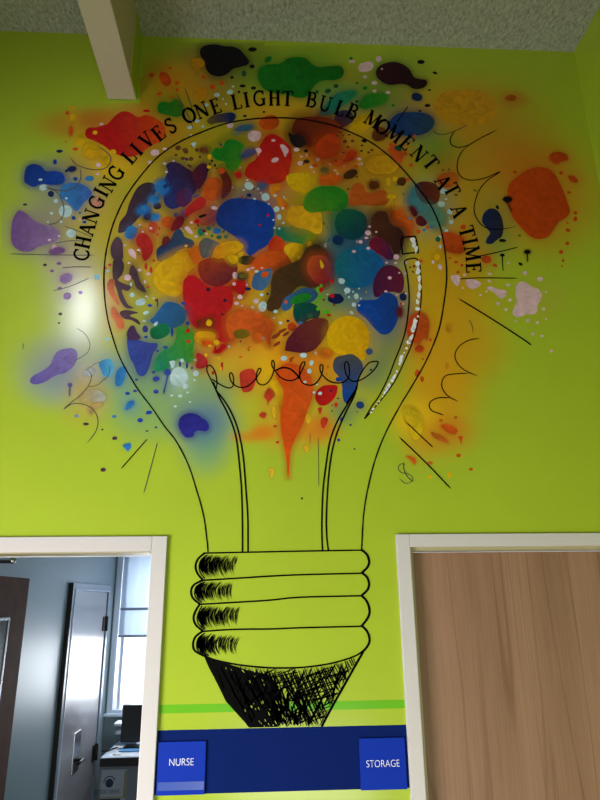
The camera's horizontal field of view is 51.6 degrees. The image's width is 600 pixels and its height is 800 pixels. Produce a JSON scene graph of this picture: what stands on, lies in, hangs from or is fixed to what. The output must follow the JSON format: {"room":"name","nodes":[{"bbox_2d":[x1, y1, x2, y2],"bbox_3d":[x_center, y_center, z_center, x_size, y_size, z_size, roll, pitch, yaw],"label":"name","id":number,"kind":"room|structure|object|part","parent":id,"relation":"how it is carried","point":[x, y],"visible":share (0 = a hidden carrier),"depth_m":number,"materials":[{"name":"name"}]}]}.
{"room":"school corridor","nodes":[
{"label":"school corridor","id":0,"kind":"room"},
{"bbox_2d":[0,557,116,799],"bbox_3d":[-1.719,1.948,3.794,0.100,2.620,4.262,0,-18,-3],"label":"wall","id":1,"kind":"structure","parent":0,"point":[33,728],"depth_m":4.04,"materials":[{"name":"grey paint"}]},
{"bbox_2d":[48,583,110,799],"bbox_3d":[-1.682,2.545,4.831,0.094,2.122,1.187,0,-18,-3],"label":"door","id":2,"kind":"structure","parent":1,"relation":"in","point":[79,703],"depth_m":4.82,"materials":[{"name":"grey metal"}]},
{"bbox_3d":[-1.701,2.676,4.714,0.008,0.280,0.180,0,-18,-3],"label":"lock plate","id":3,"kind":"part","parent":2,"relation":"part of","materials":[{"name":"metal"}]},
{"bbox_3d":[-1.659,2.702,4.631,0.068,0.027,0.154,0,-18,-3],"label":"lever handle","id":4,"kind":"part","parent":2,"relation":"part of","materials":[{"name":"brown metal"}]},
{"bbox_2d":[98,557,121,799],"bbox_3d":[-1.038,2.592,5.814,1.488,2.620,0.100,0,-18,-3],"label":"wall","id":5,"kind":"structure","parent":0,"point":[109,728],"depth_m":5.61,"materials":[{"name":"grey paint"}]},
{"bbox_2d":[103,556,150,716],"bbox_3d":[-1.107,2.155,5.915,1.361,1.524,0.130,0,-18,-3],"label":"window","id":6,"kind":"structure","parent":5,"relation":"in","point":[133,572],"depth_m":5.91,"materials":[{"name":"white glass"}]},
{"bbox_3d":[-1.097,2.856,5.646,1.361,0.024,0.050,0,-18,-3],"label":"sill","id":7,"kind":"part","parent":6,"relation":"part of","materials":[{"name":"white"}]},
{"bbox_3d":[-1.108,2.147,5.931,1.321,1.499,0.105,0,-18,-3],"label":"frame","id":8,"kind":"part","parent":6,"relation":"part of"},
{"bbox_3d":[-1.107,2.115,5.916,1.217,0.265,0.012,0,-18,-3],"label":"blind rail","id":9,"kind":"part","parent":6,"relation":"part of","materials":[{"name":"grey metal"}]},
{"bbox_2d":[118,556,150,634],"bbox_3d":[-1.111,1.839,6.006,1.217,0.806,0.002,0,-18,-3],"label":"roller blind","id":10,"kind":"object","parent":6,"relation":"attached to","point":[134,571],"depth_m":5.96,"materials":[{"name":"white fabric"}]},
{"bbox_2d":[0,31,599,799],"bbox_3d":[-0.945,0.505,1.998,4.335,4.246,0.120,0,-18,-3],"label":"wall","id":11,"kind":"structure","parent":0,"point":[541,473],"depth_m":2.03,"materials":[{"name":"paint"}]},
{"bbox_2d":[0,536,167,799],"bbox_3d":[-0.871,1.642,2.157,0.863,2.178,1.140,0,-18,-3],"label":"door","id":12,"kind":"structure","parent":11,"relation":"in","point":[13,590],"depth_m":1.96,"materials":[{"name":"white wood"}]},
{"bbox_3d":[-1.274,1.271,2.486,0.003,0.726,0.276,0,-18,-3],"label":"vision glass","id":13,"kind":"part","parent":12,"relation":"part of","materials":[{"name":"glass"}]},
{"bbox_3d":[-1.272,1.271,2.486,0.007,0.750,0.300,0,-18,-3],"label":"vision frame","id":14,"kind":"part","parent":12,"relation":"part of","materials":[{"name":"metal"}]},
{"bbox_3d":[-1.047,0.585,2.261,0.023,0.024,0.024,0,-18,-3],"label":"pivot knob","id":15,"kind":"part","parent":12,"relation":"part of","materials":[{"name":"metal"}]},
{"bbox_2d":[77,0,141,99],"bbox_3d":[-0.586,-2.138,0.184,0.115,0.336,4.989,0,-18,-3],"label":"beam","id":16,"kind":"structure","parent":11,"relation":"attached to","point":[113,29],"depth_m":2.31,"materials":[{"name":"white paint"}]},
{"bbox_2d":[156,741,205,795],"bbox_3d":[-0.341,1.059,1.785,0.136,0.136,0.007,0,-18,-3],"label":"door sign","id":17,"kind":"object","parent":11,"relation":"attached to","point":[181,764],"visible":1,"depth_m":1.78,"materials":[{"name":"blue plastic"}]},
{"bbox_2d":[158,700,404,713],"bbox_3d":[-0.050,0.916,1.852,0.735,0.023,0.001,0,-18,-3],"label":"trim","id":18,"kind":"structure","parent":11,"relation":"attached to","point":[370,704],"depth_m":1.86,"materials":[{"name":"green paint"}]},
{"bbox_2d":[154,725,409,794],"bbox_3d":[-0.049,1.048,1.810,0.735,0.165,0.001,0,-18,-3],"label":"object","id":19,"kind":"structure","parent":11,"relation":"attached to","point":[243,760],"depth_m":1.81,"materials":[{"name":"blue paint"}]},
{"bbox_2d":[2,39,599,727],"bbox_3d":[0.069,-0.281,2.245,2.411,2.631,0.001,0,-18,-3],"label":"wall mural","id":20,"kind":"object","parent":11,"relation":"attached to","point":[277,255],"visible":1,"depth_m":2.32,"materials":[{"name":"paint"}]},
{"bbox_3d":[-0.079,-0.332,2.253,1.278,1.719,0.001,0,-18,-3],"label":"light bulb","id":21,"kind":"part","parent":20,"relation":"part of","materials":[{"name":"multicoloured paint"}]},
{"bbox_2d":[359,737,406,790],"bbox_3d":[0.243,1.064,1.816,0.136,0.135,0.007,0,-18,-3],"label":"door sign","id":22,"kind":"object","parent":11,"relation":"attached to","point":[382,760],"visible":1,"depth_m":1.81,"materials":[{"name":"blue plastic"}]},
{"bbox_2d":[395,533,599,799],"bbox_3d":[0.761,1.494,1.763,0.882,2.179,0.160,0,-18,-3],"label":"door","id":23,"kind":"structure","parent":11,"relation":"in","point":[500,633],"depth_m":1.95,"materials":[{"name":"brown wood"}]},
{"bbox_2d":[0,0,599,51],"bbox_3d":[-0.834,-2.347,0.243,4.535,0.100,5.220,0,-18,-3],"label":"ceiling","id":24,"kind":"structure","parent":0,"point":[535,25],"depth_m":2.55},
{"bbox_2d":[574,7,599,186],"bbox_3d":[1.402,-0.251,-0.257,0.100,4.246,5.120,0,-18,-3],"label":"wall","id":25,"kind":"structure","parent":0,"point":[587,52],"depth_m":2.56,"materials":[{"name":"paint"}]},
{"bbox_3d":[-0.925,2.581,1.422,4.535,0.060,10.500,0,-18,-3],"label":"floor","id":26,"kind":"structure","parent":0,"visible":0},
{"bbox_2d":[99,742,139,799],"bbox_3d":[-1.008,3.331,5.138,1.194,0.799,0.614,0,-18,-3],"label":"reception desk","id":27,"kind":"object","parent":26,"relation":"on","point":[131,764],"visible":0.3,"depth_m":4.94,"materials":[{"name":"black plastic"}]},
{"bbox_2d":[95,769,126,799],"bbox_3d":[-1.497,3.066,4.903,0.236,0.253,0.006,0,-18,-3],"label":"sign","id":28,"kind":"object","parent":27,"relation":"attached to","point":[113,781],"visible":1,"depth_m":4.91,"materials":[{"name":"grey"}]},
{"bbox_3d":[-0.999,3.255,4.884,1.164,0.747,0.020,0,-18,-3],"label":"panel","id":29,"kind":"part","parent":27,"relation":"part of","materials":[{"name":"grey laminate"}]},
{"bbox_2d":[107,753,138,756],"bbox_3d":[-1.413,2.880,5.035,0.270,0.002,0.130,-1,-18,0],"label":"paper sheet","id":30,"kind":"object","parent":27,"relation":"on","point":[122,754],"visible":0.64,"depth_m":5.01,"materials":[{"name":"white paper"}]},
{"bbox_2d":[114,720,135,744],"bbox_3d":[-1.524,2.925,5.453,0.200,0.178,0.170,0,-18,-3],"label":"tray","id":31,"kind":"object","parent":27,"relation":"on","point":[118,723],"visible":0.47,"depth_m":5.40,"materials":[{"name":"grey metal"}]},
{"bbox_2d":[113,743,137,750],"bbox_3d":[-1.482,2.966,5.298,0.210,0.002,0.220,5,-19,-17],"label":"paper sheet","id":32,"kind":"object","parent":27,"relation":"on","point":[118,746],"visible":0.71,"depth_m":5.32,"materials":[{"name":"white paper"}]},
{"bbox_2d":[118,748,139,751],"bbox_3d":[-1.376,2.923,5.181,0.260,0.004,0.100,1,-18,-5],"label":"folder","id":33,"kind":"object","parent":27,"relation":"on","point":[127,749],"visible":0.64,"depth_m":5.15,"materials":[{"name":"blue plastic"}]},
{"bbox_2d":[120,704,141,748],"bbox_3d":[-1.303,2.809,5.359,0.460,0.336,0.140,0,-18,-3],"label":"computer monitor","id":34,"kind":"object","parent":27,"relation":"on","point":[131,713],"visible":0.3,"depth_m":5.31,"materials":[{"name":"black plastic"}]}
]}

